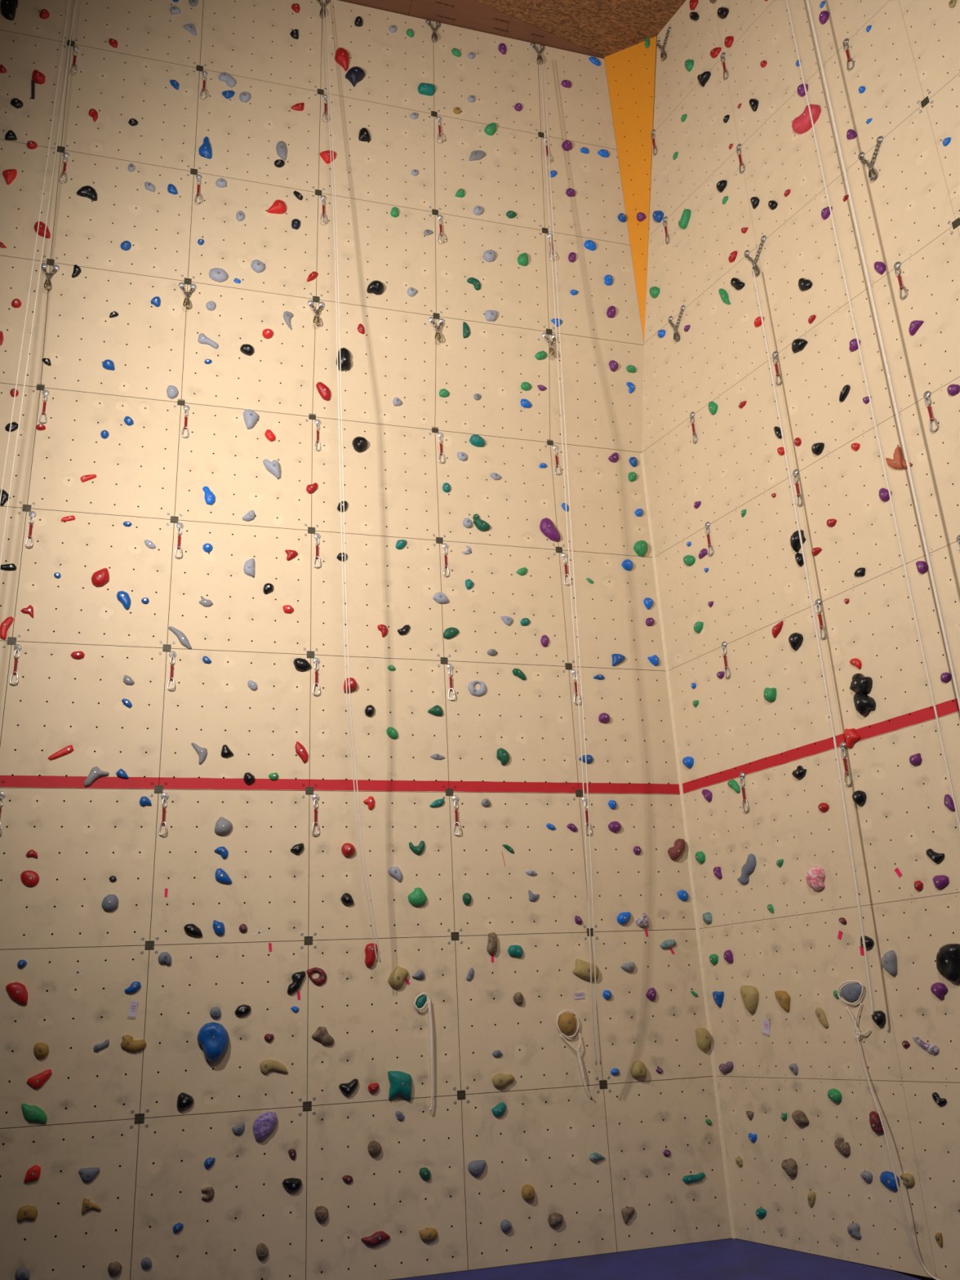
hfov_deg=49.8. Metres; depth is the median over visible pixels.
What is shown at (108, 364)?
hold
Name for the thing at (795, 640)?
hold
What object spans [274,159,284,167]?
hold
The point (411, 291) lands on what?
hold
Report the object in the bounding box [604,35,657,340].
panel
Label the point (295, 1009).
foothold
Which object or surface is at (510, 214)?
hold
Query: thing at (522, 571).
hold
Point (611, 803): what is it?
foothold
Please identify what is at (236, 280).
foothold
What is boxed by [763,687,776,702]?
hold
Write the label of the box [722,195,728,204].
foothold
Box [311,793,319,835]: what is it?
quickdraw
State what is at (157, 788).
anchor plate
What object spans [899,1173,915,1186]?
hold
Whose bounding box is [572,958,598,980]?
hold
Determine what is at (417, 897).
hold
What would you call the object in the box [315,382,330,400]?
hold
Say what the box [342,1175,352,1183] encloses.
foothold
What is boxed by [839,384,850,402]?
hold
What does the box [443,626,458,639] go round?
hold
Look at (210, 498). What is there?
hold
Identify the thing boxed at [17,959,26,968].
foothold
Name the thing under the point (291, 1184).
hold
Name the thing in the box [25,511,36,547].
quickdraw
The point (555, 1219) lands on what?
hold
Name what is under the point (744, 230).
foothold
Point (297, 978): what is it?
hold
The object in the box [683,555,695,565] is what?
hold
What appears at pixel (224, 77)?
hold
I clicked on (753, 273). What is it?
rope
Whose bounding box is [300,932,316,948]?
anchor plate
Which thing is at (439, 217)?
quickdraw
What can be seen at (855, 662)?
hold
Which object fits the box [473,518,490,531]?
hold
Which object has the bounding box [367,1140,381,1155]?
hold
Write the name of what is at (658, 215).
hold
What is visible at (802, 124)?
hold
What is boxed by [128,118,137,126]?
hold
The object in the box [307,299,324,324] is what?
anchor
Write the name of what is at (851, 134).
hold
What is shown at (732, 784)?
hold
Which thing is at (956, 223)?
anchor plate
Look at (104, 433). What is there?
foothold
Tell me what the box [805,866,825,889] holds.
hold
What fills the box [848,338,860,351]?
hold
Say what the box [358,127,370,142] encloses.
hold
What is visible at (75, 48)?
quickdraw
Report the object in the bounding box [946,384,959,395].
hold
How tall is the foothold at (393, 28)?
0.086 m
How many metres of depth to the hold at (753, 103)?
9.93 m
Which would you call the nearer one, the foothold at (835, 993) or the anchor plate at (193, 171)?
the foothold at (835, 993)
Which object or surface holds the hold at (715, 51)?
attached to the wall at (754, 580)
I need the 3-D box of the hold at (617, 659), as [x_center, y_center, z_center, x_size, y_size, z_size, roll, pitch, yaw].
[1.323,0.186,9.809,0.140,0.124,0.044,3,-21,-16]
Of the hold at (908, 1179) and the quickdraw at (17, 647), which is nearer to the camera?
the hold at (908, 1179)
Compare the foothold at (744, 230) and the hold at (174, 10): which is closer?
the foothold at (744, 230)
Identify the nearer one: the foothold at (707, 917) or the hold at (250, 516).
the foothold at (707, 917)
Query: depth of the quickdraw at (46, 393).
9.10 m
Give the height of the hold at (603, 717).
0.097 m
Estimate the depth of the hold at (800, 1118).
7.85 m
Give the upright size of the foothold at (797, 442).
0.079 m
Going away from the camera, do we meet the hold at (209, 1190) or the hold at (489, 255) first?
the hold at (209, 1190)
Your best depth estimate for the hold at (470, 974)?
8.42 m
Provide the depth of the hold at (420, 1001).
8.23 m
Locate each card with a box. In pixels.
[127,1000,137,1018]
[574,992,585,999]
[762,1018,769,1036]
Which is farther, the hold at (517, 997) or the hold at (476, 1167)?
the hold at (517, 997)
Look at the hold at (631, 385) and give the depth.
10.83 m
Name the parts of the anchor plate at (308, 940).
frame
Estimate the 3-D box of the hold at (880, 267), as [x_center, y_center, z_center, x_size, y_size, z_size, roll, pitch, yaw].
[3.224,-3.014,8.346,0.041,0.138,0.094,9,-23,-30]
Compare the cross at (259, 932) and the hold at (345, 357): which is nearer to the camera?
the cross at (259, 932)
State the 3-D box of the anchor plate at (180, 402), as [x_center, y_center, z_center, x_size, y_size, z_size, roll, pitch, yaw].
[-2.746,-2.184,9.493,0.127,0.123,0.006,3,-21,-16]
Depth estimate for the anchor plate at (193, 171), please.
9.99 m
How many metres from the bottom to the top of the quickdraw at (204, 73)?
0.351 m
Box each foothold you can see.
[0,64,6,73]
[0,241,6,248]
[9,388,18,397]
[11,298,21,307]
[14,1267,30,1279]
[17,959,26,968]
[26,848,37,857]
[35,423,45,430]
[41,358,51,365]
[53,572,61,578]
[100,430,108,439]
[107,1261,121,1275]
[108,38,117,48]
[109,311,118,317]
[109,875,116,881]
[121,698,132,707]
[123,521,131,526]
[128,163,135,172]
[141,597,149,604]
[141,1257,151,1268]
[173,1223,182,1232]
[188,0,198,6]
[197,239,204,244]
[202,542,212,552]
[202,656,211,663]
[204,359,212,364]
[204,1157,214,1168]
[209,1006,221,1017]
[231,1122,244,1134]
[233,278,240,283]
[239,924,247,932]
[264,1033,273,1042]
[268,772,278,780]
[288,1149,296,1159]
[290,1005,298,1013]
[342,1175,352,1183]
[368,1083,378,1093]
[387,665,395,671]
[389,25,396,32]
[395,1111,404,1120]
[411,168,418,176]
[418,1167,430,1180]
[453,106,461,114]
[467,52,475,59]
[467,94,475,102]
[472,513,479,519]
[473,393,480,399]
[480,798,490,806]
[487,648,496,655]
[492,1049,502,1057]
[500,1219,511,1231]
[538,462,546,467]
[546,822,555,830]
[561,502,568,511]
[574,915,582,924]
[586,577,593,583]
[602,990,611,999]
[608,800,616,808]
[610,1067,619,1075]
[633,845,640,854]
[655,1067,662,1073]
[662,1149,671,1156]
[672,151,678,159]
[680,114,687,121]
[684,324,690,331]
[690,991,697,996]
[691,682,696,688]
[692,700,698,706]
[693,501,701,508]
[702,912,711,923]
[705,1119,711,1124]
[707,600,713,607]
[716,671,724,678]
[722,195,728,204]
[723,115,729,123]
[735,1157,742,1166]
[741,226,748,233]
[741,509,746,517]
[746,1111,754,1119]
[748,1133,756,1142]
[760,60,767,67]
[767,903,773,912]
[776,858,783,866]
[777,446,784,455]
[781,1112,786,1120]
[783,189,790,196]
[788,1062,798,1074]
[794,437,801,446]
[795,59,800,66]
[808,315,816,324]
[819,0,825,8]
[833,990,839,999]
[838,917,846,924]
[843,195,848,201]
[844,598,848,604]
[850,442,860,451]
[858,86,865,93]
[862,395,871,404]
[866,25,871,32]
[866,118,872,124]
[902,1040,910,1048]
[914,880,923,890]
[934,1232,942,1247]
[940,672,951,682]
[942,137,951,146]
[948,0,956,8]
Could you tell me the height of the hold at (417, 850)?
0.118 m
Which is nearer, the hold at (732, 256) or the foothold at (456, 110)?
the hold at (732, 256)
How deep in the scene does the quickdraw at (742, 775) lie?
8.84 m
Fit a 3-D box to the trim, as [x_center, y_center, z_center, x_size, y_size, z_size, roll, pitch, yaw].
[1.859,1.428,9.512,0.023,7.183,0.025,3,-21,-16]
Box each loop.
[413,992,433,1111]
[555,1009,591,1097]
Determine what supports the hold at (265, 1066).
attached to the wall at (149, 1180)
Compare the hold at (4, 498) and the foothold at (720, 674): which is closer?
the hold at (4, 498)
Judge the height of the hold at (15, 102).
0.100 m
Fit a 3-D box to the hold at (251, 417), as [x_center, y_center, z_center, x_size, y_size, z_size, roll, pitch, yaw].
[-2.128,-2.058,9.601,0.144,0.203,0.064,3,-21,-16]
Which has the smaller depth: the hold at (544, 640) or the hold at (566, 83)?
the hold at (544, 640)
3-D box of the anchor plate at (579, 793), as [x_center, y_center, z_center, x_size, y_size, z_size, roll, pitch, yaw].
[0.888,1.372,9.246,0.127,0.123,0.006,3,-21,-16]
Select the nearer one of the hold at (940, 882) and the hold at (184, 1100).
the hold at (940, 882)
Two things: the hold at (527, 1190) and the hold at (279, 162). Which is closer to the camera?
the hold at (527, 1190)
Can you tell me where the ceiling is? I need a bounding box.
[337,0,685,58]
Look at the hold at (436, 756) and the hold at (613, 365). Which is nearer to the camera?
the hold at (436, 756)
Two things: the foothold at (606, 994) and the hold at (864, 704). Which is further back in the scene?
the foothold at (606, 994)
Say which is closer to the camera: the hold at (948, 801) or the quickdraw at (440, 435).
the hold at (948, 801)
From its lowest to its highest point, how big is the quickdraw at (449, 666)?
0.350 m
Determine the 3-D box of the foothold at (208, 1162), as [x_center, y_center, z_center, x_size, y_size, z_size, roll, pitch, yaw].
[-1.951,3.775,7.450,0.077,0.070,0.031,3,-21,-16]
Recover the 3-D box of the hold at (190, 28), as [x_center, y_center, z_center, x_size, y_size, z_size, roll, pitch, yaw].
[-2.905,-6.132,10.355,0.135,0.132,0.032,4,-21,-19]
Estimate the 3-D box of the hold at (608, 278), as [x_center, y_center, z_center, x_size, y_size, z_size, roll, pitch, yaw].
[1.377,-3.851,11.036,0.101,0.127,0.048,3,-21,-16]
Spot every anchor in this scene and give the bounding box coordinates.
[40,262,59,288]
[177,281,196,307]
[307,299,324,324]
[316,0,330,17]
[425,19,440,40]
[428,316,444,341]
[530,42,544,63]
[542,332,555,355]
[656,26,671,60]
[667,305,684,342]
[743,235,766,275]
[857,136,883,181]
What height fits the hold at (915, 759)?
0.080 m
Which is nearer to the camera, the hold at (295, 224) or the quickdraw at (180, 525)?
the quickdraw at (180, 525)
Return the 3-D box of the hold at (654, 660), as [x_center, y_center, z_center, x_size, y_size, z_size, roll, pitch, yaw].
[1.671,0.189,9.913,0.111,0.112,0.046,3,-21,-16]
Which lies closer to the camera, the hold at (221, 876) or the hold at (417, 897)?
the hold at (221, 876)
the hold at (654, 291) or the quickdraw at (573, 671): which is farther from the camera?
the hold at (654, 291)
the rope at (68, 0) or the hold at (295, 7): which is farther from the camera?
the hold at (295, 7)
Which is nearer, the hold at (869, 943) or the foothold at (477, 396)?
the hold at (869, 943)
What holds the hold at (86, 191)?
attached to the wall at (149, 1180)
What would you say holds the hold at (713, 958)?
attached to the wall at (754, 580)
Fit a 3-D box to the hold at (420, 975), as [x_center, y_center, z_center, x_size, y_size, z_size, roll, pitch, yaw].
[-0.494,2.691,8.303,0.104,0.070,0.038,3,-21,-16]
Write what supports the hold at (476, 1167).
attached to the wall at (149, 1180)
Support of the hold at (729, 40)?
attached to the wall at (754, 580)
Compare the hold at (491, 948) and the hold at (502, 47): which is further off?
the hold at (502, 47)
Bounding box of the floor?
[847,1261,935,1279]
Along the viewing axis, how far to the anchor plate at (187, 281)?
9.70 m
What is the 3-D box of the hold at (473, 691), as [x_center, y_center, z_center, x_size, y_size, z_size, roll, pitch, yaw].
[-0.023,0.433,9.312,0.174,0.148,0.030,3,-21,-16]
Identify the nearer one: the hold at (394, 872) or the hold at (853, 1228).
the hold at (853, 1228)
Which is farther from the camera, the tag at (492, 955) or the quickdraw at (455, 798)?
the quickdraw at (455, 798)
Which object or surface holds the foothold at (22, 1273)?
attached to the wall at (149, 1180)
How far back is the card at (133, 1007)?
7.66 m
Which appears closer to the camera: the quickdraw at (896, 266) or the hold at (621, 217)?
the quickdraw at (896, 266)
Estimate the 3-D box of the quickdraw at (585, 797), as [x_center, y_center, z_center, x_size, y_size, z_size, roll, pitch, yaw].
[0.950,1.556,9.180,0.067,0.350,0.031,3,-21,-16]
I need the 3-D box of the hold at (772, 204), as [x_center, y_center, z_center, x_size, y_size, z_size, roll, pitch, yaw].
[2.697,-4.026,9.537,0.038,0.114,0.092,9,-23,-30]
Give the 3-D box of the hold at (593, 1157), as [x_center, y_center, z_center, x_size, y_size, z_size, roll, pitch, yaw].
[0.932,4.106,8.200,0.130,0.066,0.036,3,-21,-16]
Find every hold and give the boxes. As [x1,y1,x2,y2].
[0,0,18,20]
[0,330,3,346]
[0,489,10,506]
[0,563,16,570]
[0,616,13,639]
[2,168,17,184]
[4,129,17,140]
[4,422,18,431]
[5,982,27,1004]
[10,97,23,108]
[17,1204,37,1222]
[20,604,33,617]
[20,870,39,886]
[21,1102,47,1123]
[23,1164,40,1182]
[26,140,37,149]
[26,1069,52,1088]
[31,69,45,84]
[33,1042,48,1057]
[34,221,50,238]
[39,8,49,18]
[48,745,73,759]
[61,515,75,521]
[71,264,81,278]
[71,651,84,659]
[76,185,97,200]
[78,1167,99,1182]
[80,474,96,482]
[81,1197,101,1213]
[84,766,108,786]
[88,108,97,121]
[91,568,109,586]
[93,1039,109,1052]
[102,359,115,370]
[102,893,118,911]
[115,768,128,778]
[116,591,130,609]
[120,240,131,250]
[120,1035,146,1051]
[123,675,134,684]
[124,416,133,426]
[124,981,141,993]
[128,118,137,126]
[139,796,151,806]
[144,182,155,192]
[144,539,155,548]
[151,296,160,306]
[158,951,171,964]
[166,385,178,399]
[167,183,177,194]
[168,626,191,648]
[169,5,181,14]
[169,80,178,89]
[176,1092,193,1110]
[182,23,196,35]
[183,923,202,936]
[191,742,207,764]
[197,333,217,348]
[197,1022,229,1062]
[198,136,212,159]
[198,595,213,606]
[200,1186,213,1200]
[202,486,215,505]
[205,301,215,311]
[208,267,228,282]
[212,920,224,935]
[214,817,231,835]
[214,846,228,858]
[214,867,231,884]
[215,177,226,187]
[218,71,236,87]
[221,744,233,757]
[222,90,235,98]
[234,1004,250,1016]
[235,210,244,221]
[239,91,250,102]
[240,343,253,355]
[242,510,254,521]
[243,408,258,429]
[243,558,254,577]
[243,772,254,784]
[247,680,257,690]
[250,259,265,273]
[253,1111,277,1140]
[256,1243,268,1259]
[259,1059,288,1074]
[262,328,273,338]
[262,458,279,478]
[262,582,273,594]
[264,429,275,441]
[266,200,286,213]
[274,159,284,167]
[275,141,287,160]
[282,604,293,613]
[282,1177,302,1191]
[283,311,293,329]
[284,549,297,560]
[287,971,305,994]
[289,29,298,39]
[290,102,304,111]
[290,843,303,854]
[291,3,299,13]
[291,218,300,229]
[293,191,302,199]
[293,657,311,671]
[295,741,308,763]
[306,271,317,281]
[306,482,317,493]
[306,967,326,985]
[311,1026,333,1044]
[314,1205,328,1222]
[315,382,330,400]
[320,150,336,164]
[334,47,349,71]
[336,347,351,370]
[336,552,346,561]
[337,500,347,511]
[338,1078,358,1095]
[340,893,353,905]
[341,843,355,857]
[343,677,357,693]
[345,66,365,86]
[351,436,368,452]
[354,16,362,26]
[357,323,364,333]
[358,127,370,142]
[361,1231,390,1246]
[363,795,374,809]
[364,704,374,716]
[364,942,377,967]
[366,280,384,294]
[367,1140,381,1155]
[377,624,387,637]
[386,726,397,738]
[387,866,402,881]
[387,965,408,988]
[387,1071,411,1100]
[390,206,398,217]
[392,397,402,405]
[395,539,406,549]
[397,624,409,635]
[406,28,413,37]
[407,287,417,297]
[407,888,426,906]
[408,840,424,854]
[409,112,417,119]
[412,969,424,979]
[415,995,426,1008]
[417,82,435,96]
[418,1227,437,1241]
[423,229,433,235]
[427,705,443,715]
[429,798,444,807]
[430,753,444,759]
[432,591,448,603]
[439,388,449,397]
[442,482,450,492]
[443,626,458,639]
[451,48,461,57]
[454,188,464,197]
[457,451,466,461]
[462,321,470,337]
[462,517,471,528]
[462,545,471,554]
[462,893,471,905]
[465,578,473,589]
[466,277,480,290]
[466,967,473,981]
[467,680,486,696]
[467,1160,486,1176]
[468,150,485,160]
[469,434,484,447]
[473,205,483,215]
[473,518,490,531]
[482,249,495,262]
[484,122,496,135]
[484,310,497,321]
[486,932,497,954]
[489,472,501,479]
[491,1102,506,1116]
[492,1073,514,1088]
[496,747,509,764]
[497,43,506,54]
[500,616,512,626]
[502,844,514,853]
[506,210,516,218]
[507,944,523,957]
[511,668,525,679]
[513,991,523,1004]
[514,102,522,111]
[515,567,527,575]
[517,253,528,266]
[520,382,531,391]
[520,398,532,408]
[520,617,529,626]
[521,1184,534,1200]
[525,870,537,875]
[528,889,538,901]
[534,351,546,359]
[537,385,546,391]
[539,517,560,542]
[540,635,549,647]
[547,1212,563,1226]
[550,169,556,177]
[551,318,562,327]
[557,1012,576,1035]
[560,80,571,88]
[561,140,572,151]
[565,187,575,196]
[566,823,577,831]
[568,252,576,262]
[569,289,578,295]
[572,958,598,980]
[578,755,593,764]
[580,146,589,153]
[583,240,595,250]
[588,56,600,66]
[589,1152,604,1161]
[593,674,604,679]
[597,149,608,157]
[598,712,609,723]
[604,274,613,285]
[606,305,616,318]
[608,360,618,371]
[608,452,618,462]
[608,821,621,832]
[611,653,625,666]
[617,213,626,222]
[617,911,631,924]
[620,961,635,972]
[621,559,633,570]
[621,1206,634,1223]
[626,364,635,373]
[626,382,635,393]
[627,471,636,481]
[628,457,637,466]
[630,1060,646,1078]
[633,540,647,556]
[634,508,643,516]
[635,913,648,928]
[636,212,645,222]
[643,597,653,609]
[644,37,649,48]
[645,617,654,626]
[645,987,656,1000]
[647,654,658,666]
[648,286,659,297]
[652,210,663,222]
[657,329,665,337]
[660,938,675,948]
[667,838,685,860]
[677,889,688,901]
[678,208,691,229]
[682,756,693,768]
[682,1172,705,1183]
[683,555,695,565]
[684,59,693,71]
[688,0,698,10]
[689,11,698,21]
[693,621,703,633]
[695,851,705,863]
[695,1027,711,1050]
[697,71,711,86]
[698,548,707,559]
[702,789,712,802]
[707,400,717,414]
[709,0,716,4]
[709,954,718,964]
[710,47,721,58]
[712,991,724,1007]
[713,866,722,879]
[715,180,727,192]
[716,7,728,18]
[718,1061,733,1074]
[719,288,730,304]
[723,950,733,962]
[724,35,733,48]
[727,779,740,792]
[728,250,737,262]
[730,277,745,290]
[737,853,756,884]
[738,400,746,408]
[740,985,759,1013]
[748,98,758,111]
[750,196,759,208]
[754,316,764,327]
[755,1208,766,1217]
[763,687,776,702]
[768,200,777,209]
[771,620,783,638]
[773,426,782,439]
[774,991,790,1011]
[781,1158,797,1177]
[788,632,803,650]
[790,529,805,552]
[791,104,821,133]
[791,338,808,353]
[791,765,806,779]
[791,1110,808,1126]
[795,552,804,566]
[797,84,808,97]
[798,277,812,291]
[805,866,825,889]
[807,1191,815,1207]
[811,442,824,455]
[811,546,822,555]
[815,1007,828,1027]
[817,802,829,812]
[818,10,829,24]
[821,206,832,219]
[826,518,836,527]
[827,1088,841,1102]
[834,1137,850,1156]
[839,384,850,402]
[840,982,863,1001]
[844,728,860,747]
[846,128,857,139]
[847,1222,861,1237]
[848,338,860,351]
[849,657,862,669]
[849,673,872,693]
[852,790,866,805]
[853,567,865,576]
[853,692,875,715]
[860,935,874,949]
[860,1170,872,1182]
[869,1111,884,1133]
[871,1010,885,1026]
[873,261,885,274]
[878,488,892,502]
[880,950,897,975]
[880,1170,899,1191]
[885,446,912,469]
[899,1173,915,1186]
[908,320,924,335]
[909,753,921,765]
[912,1035,938,1054]
[915,560,928,573]
[925,848,944,863]
[930,982,947,999]
[932,875,949,888]
[932,1092,946,1106]
[936,943,959,982]
[943,794,955,811]
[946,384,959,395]
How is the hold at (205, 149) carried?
attached to the wall at (149, 1180)
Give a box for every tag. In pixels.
[164,888,168,897]
[268,942,271,951]
[297,991,300,999]
[404,977,410,984]
[491,954,493,962]
[837,930,842,940]
[859,946,864,955]
[894,867,902,877]
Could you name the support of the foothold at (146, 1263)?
attached to the wall at (149, 1180)
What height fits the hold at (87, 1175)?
0.089 m
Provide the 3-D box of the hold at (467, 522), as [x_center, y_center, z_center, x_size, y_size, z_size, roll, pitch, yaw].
[-0.117,-1.123,9.867,0.089,0.101,0.047,3,-21,-16]
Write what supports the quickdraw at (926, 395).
attached to the wall at (754, 580)
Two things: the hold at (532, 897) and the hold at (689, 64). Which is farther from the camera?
the hold at (689, 64)
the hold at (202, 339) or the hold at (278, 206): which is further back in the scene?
the hold at (278, 206)
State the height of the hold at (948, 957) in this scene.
0.254 m
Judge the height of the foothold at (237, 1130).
0.080 m
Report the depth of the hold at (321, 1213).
7.52 m
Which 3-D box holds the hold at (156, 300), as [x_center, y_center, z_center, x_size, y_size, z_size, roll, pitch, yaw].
[-3.003,-3.141,9.565,0.087,0.102,0.052,3,-21,-17]
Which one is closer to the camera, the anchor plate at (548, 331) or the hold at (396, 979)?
the hold at (396, 979)
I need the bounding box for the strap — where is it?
[31,80,35,99]
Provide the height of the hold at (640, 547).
0.172 m
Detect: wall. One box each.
[0,0,731,1279]
[641,0,959,1279]
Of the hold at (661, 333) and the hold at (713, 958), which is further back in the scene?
the hold at (661, 333)
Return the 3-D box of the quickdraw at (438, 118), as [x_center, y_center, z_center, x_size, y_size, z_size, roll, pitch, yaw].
[-0.426,-5.386,10.884,0.065,0.351,0.035,2,-21,-14]
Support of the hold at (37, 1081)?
attached to the wall at (149, 1180)
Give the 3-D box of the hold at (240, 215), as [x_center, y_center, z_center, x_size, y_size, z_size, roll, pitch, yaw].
[-2.318,-4.111,10.001,0.082,0.111,0.045,3,-21,-16]
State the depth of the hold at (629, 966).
8.79 m
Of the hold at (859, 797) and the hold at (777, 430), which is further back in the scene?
the hold at (777, 430)
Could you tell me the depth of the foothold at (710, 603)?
9.52 m
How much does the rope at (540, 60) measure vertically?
10.202 m
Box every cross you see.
[70,967,84,977]
[253,928,264,936]
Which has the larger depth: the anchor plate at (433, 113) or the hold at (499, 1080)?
the anchor plate at (433, 113)
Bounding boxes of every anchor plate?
[2,634,21,648]
[17,501,35,514]
[32,383,44,392]
[43,255,58,266]
[53,142,68,154]
[63,36,78,47]
[129,1108,149,1128]
[140,936,158,953]
[150,781,167,796]
[158,640,174,654]
[166,512,182,525]
[173,399,185,407]
[181,275,195,284]
[186,164,200,176]
[192,62,206,72]
[298,1097,315,1115]
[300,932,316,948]
[302,783,317,798]
[303,647,317,659]
[304,524,318,536]
[305,413,315,422]
[309,293,322,302]
[311,186,324,197]
[314,85,326,96]
[428,107,439,118]
[428,426,438,435]
[429,206,440,216]
[430,310,442,319]
[432,533,445,546]
[436,653,450,666]
[441,785,456,799]
[447,928,462,943]
[453,1085,469,1103]
[535,128,546,138]
[538,224,549,235]
[542,325,554,334]
[544,439,553,447]
[552,543,564,555]
[561,659,574,672]
[572,786,585,799]
[582,924,598,939]
[595,1075,611,1093]
[916,90,933,113]
[947,217,959,235]
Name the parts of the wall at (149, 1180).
panel, panel, panel, panel, panel, panel, panel, panel, panel, panel, panel, panel, panel, panel, panel, panel, panel, panel, panel, panel, panel, panel, panel, panel, panel, panel, panel, panel, panel, panel, panel, panel, panel, panel, panel, panel, panel, panel, panel, panel, panel, panel, panel, panel, panel, panel, panel, panel, panel, panel, panel, panel, panel, panel, panel, panel, panel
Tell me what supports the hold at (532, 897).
attached to the wall at (149, 1180)
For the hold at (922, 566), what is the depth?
7.60 m
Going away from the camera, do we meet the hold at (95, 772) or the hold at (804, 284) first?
the hold at (95, 772)
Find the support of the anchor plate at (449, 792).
attached to the wall at (149, 1180)
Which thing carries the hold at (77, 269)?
attached to the wall at (149, 1180)
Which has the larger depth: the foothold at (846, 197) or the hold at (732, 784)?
the hold at (732, 784)
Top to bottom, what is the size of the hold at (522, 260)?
0.146 m
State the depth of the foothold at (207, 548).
9.05 m
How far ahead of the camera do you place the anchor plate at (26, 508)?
8.75 m
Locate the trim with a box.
[640,453,735,1238]
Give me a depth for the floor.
8.11 m
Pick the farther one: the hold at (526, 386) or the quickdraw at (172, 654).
the hold at (526, 386)
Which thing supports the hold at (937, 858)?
attached to the wall at (754, 580)
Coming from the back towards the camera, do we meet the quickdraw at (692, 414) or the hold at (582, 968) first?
the quickdraw at (692, 414)
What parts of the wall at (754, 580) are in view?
panel, panel, panel, panel, panel, panel, panel, panel, panel, panel, panel, panel, panel, panel, panel, panel, panel, panel, panel, panel, panel, panel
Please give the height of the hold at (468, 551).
0.094 m
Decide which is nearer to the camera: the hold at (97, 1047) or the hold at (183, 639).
the hold at (97, 1047)
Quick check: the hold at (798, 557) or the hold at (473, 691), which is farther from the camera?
the hold at (473, 691)
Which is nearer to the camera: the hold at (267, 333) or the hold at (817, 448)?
the hold at (817, 448)
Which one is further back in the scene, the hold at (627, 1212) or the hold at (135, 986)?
the hold at (627, 1212)
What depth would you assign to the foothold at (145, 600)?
8.74 m
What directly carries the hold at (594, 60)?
attached to the wall at (149, 1180)
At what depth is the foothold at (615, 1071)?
8.47 m
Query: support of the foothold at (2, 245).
attached to the wall at (149, 1180)
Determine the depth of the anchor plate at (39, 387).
9.16 m
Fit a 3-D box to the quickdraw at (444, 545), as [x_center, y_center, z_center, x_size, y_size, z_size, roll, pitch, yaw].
[-0.321,-0.755,9.673,0.064,0.350,0.032,3,-21,-16]
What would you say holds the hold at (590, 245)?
attached to the wall at (149, 1180)
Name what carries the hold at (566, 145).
attached to the wall at (149, 1180)
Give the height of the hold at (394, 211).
0.110 m
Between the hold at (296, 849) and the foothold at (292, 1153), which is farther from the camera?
the hold at (296, 849)
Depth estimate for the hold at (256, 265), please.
9.89 m
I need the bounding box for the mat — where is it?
[395,1238,920,1279]
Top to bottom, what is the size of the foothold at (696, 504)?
0.068 m
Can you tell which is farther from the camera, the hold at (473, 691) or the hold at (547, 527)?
the hold at (547, 527)
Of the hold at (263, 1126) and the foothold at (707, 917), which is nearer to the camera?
the hold at (263, 1126)
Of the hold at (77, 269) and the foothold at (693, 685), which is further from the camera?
the foothold at (693, 685)
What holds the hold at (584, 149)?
attached to the wall at (149, 1180)
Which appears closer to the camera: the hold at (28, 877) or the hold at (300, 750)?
the hold at (28, 877)
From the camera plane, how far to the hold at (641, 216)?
11.22 m
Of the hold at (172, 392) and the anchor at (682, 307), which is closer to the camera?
the hold at (172, 392)
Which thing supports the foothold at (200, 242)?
attached to the wall at (149, 1180)
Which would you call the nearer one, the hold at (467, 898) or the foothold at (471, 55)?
the hold at (467, 898)
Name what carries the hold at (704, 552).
attached to the wall at (754, 580)
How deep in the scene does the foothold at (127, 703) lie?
8.41 m
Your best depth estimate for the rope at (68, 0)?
8.76 m
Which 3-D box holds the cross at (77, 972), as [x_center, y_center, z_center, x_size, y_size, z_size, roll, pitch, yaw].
[-2.982,2.464,7.652,0.097,0.071,0.001,3,-21,-16]
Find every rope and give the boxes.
[0,0,75,567]
[322,1,380,962]
[540,59,600,1065]
[752,269,874,1015]
[786,0,959,830]
[806,0,959,710]
[837,980,940,1279]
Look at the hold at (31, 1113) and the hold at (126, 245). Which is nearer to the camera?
the hold at (31, 1113)
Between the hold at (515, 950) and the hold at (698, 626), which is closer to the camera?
the hold at (515, 950)
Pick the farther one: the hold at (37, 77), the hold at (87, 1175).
the hold at (37, 77)
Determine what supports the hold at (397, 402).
attached to the wall at (149, 1180)
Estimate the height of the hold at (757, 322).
0.084 m
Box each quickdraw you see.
[0,791,5,834]
[8,644,22,684]
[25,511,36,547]
[39,389,49,423]
[59,151,70,181]
[70,45,79,72]
[158,791,168,835]
[167,650,176,689]
[174,522,183,558]
[181,404,190,437]
[194,173,202,202]
[200,71,208,97]
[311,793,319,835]
[312,657,319,695]
[313,533,320,567]
[314,418,320,450]
[320,195,326,222]
[322,93,328,120]
[435,115,443,141]
[436,214,444,241]
[437,432,444,462]
[441,542,449,576]
[446,663,455,700]
[451,795,461,835]
[542,137,551,161]
[546,232,555,259]
[551,444,560,474]
[561,552,569,584]
[570,668,580,704]
[582,795,591,835]
[650,128,657,155]
[662,216,669,244]
[689,411,696,443]
[704,521,713,555]
[720,52,728,79]
[721,641,729,678]
[736,143,744,173]
[739,772,748,812]
[772,351,782,385]
[792,469,802,506]
[814,599,826,639]
[840,741,852,786]
[842,38,853,70]
[893,261,906,299]
[923,391,937,431]
[955,534,959,550]
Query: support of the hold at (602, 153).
attached to the wall at (149, 1180)
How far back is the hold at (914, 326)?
7.95 m
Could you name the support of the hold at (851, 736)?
attached to the wall at (754, 580)
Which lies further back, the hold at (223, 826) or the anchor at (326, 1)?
the anchor at (326, 1)
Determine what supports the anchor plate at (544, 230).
attached to the wall at (149, 1180)

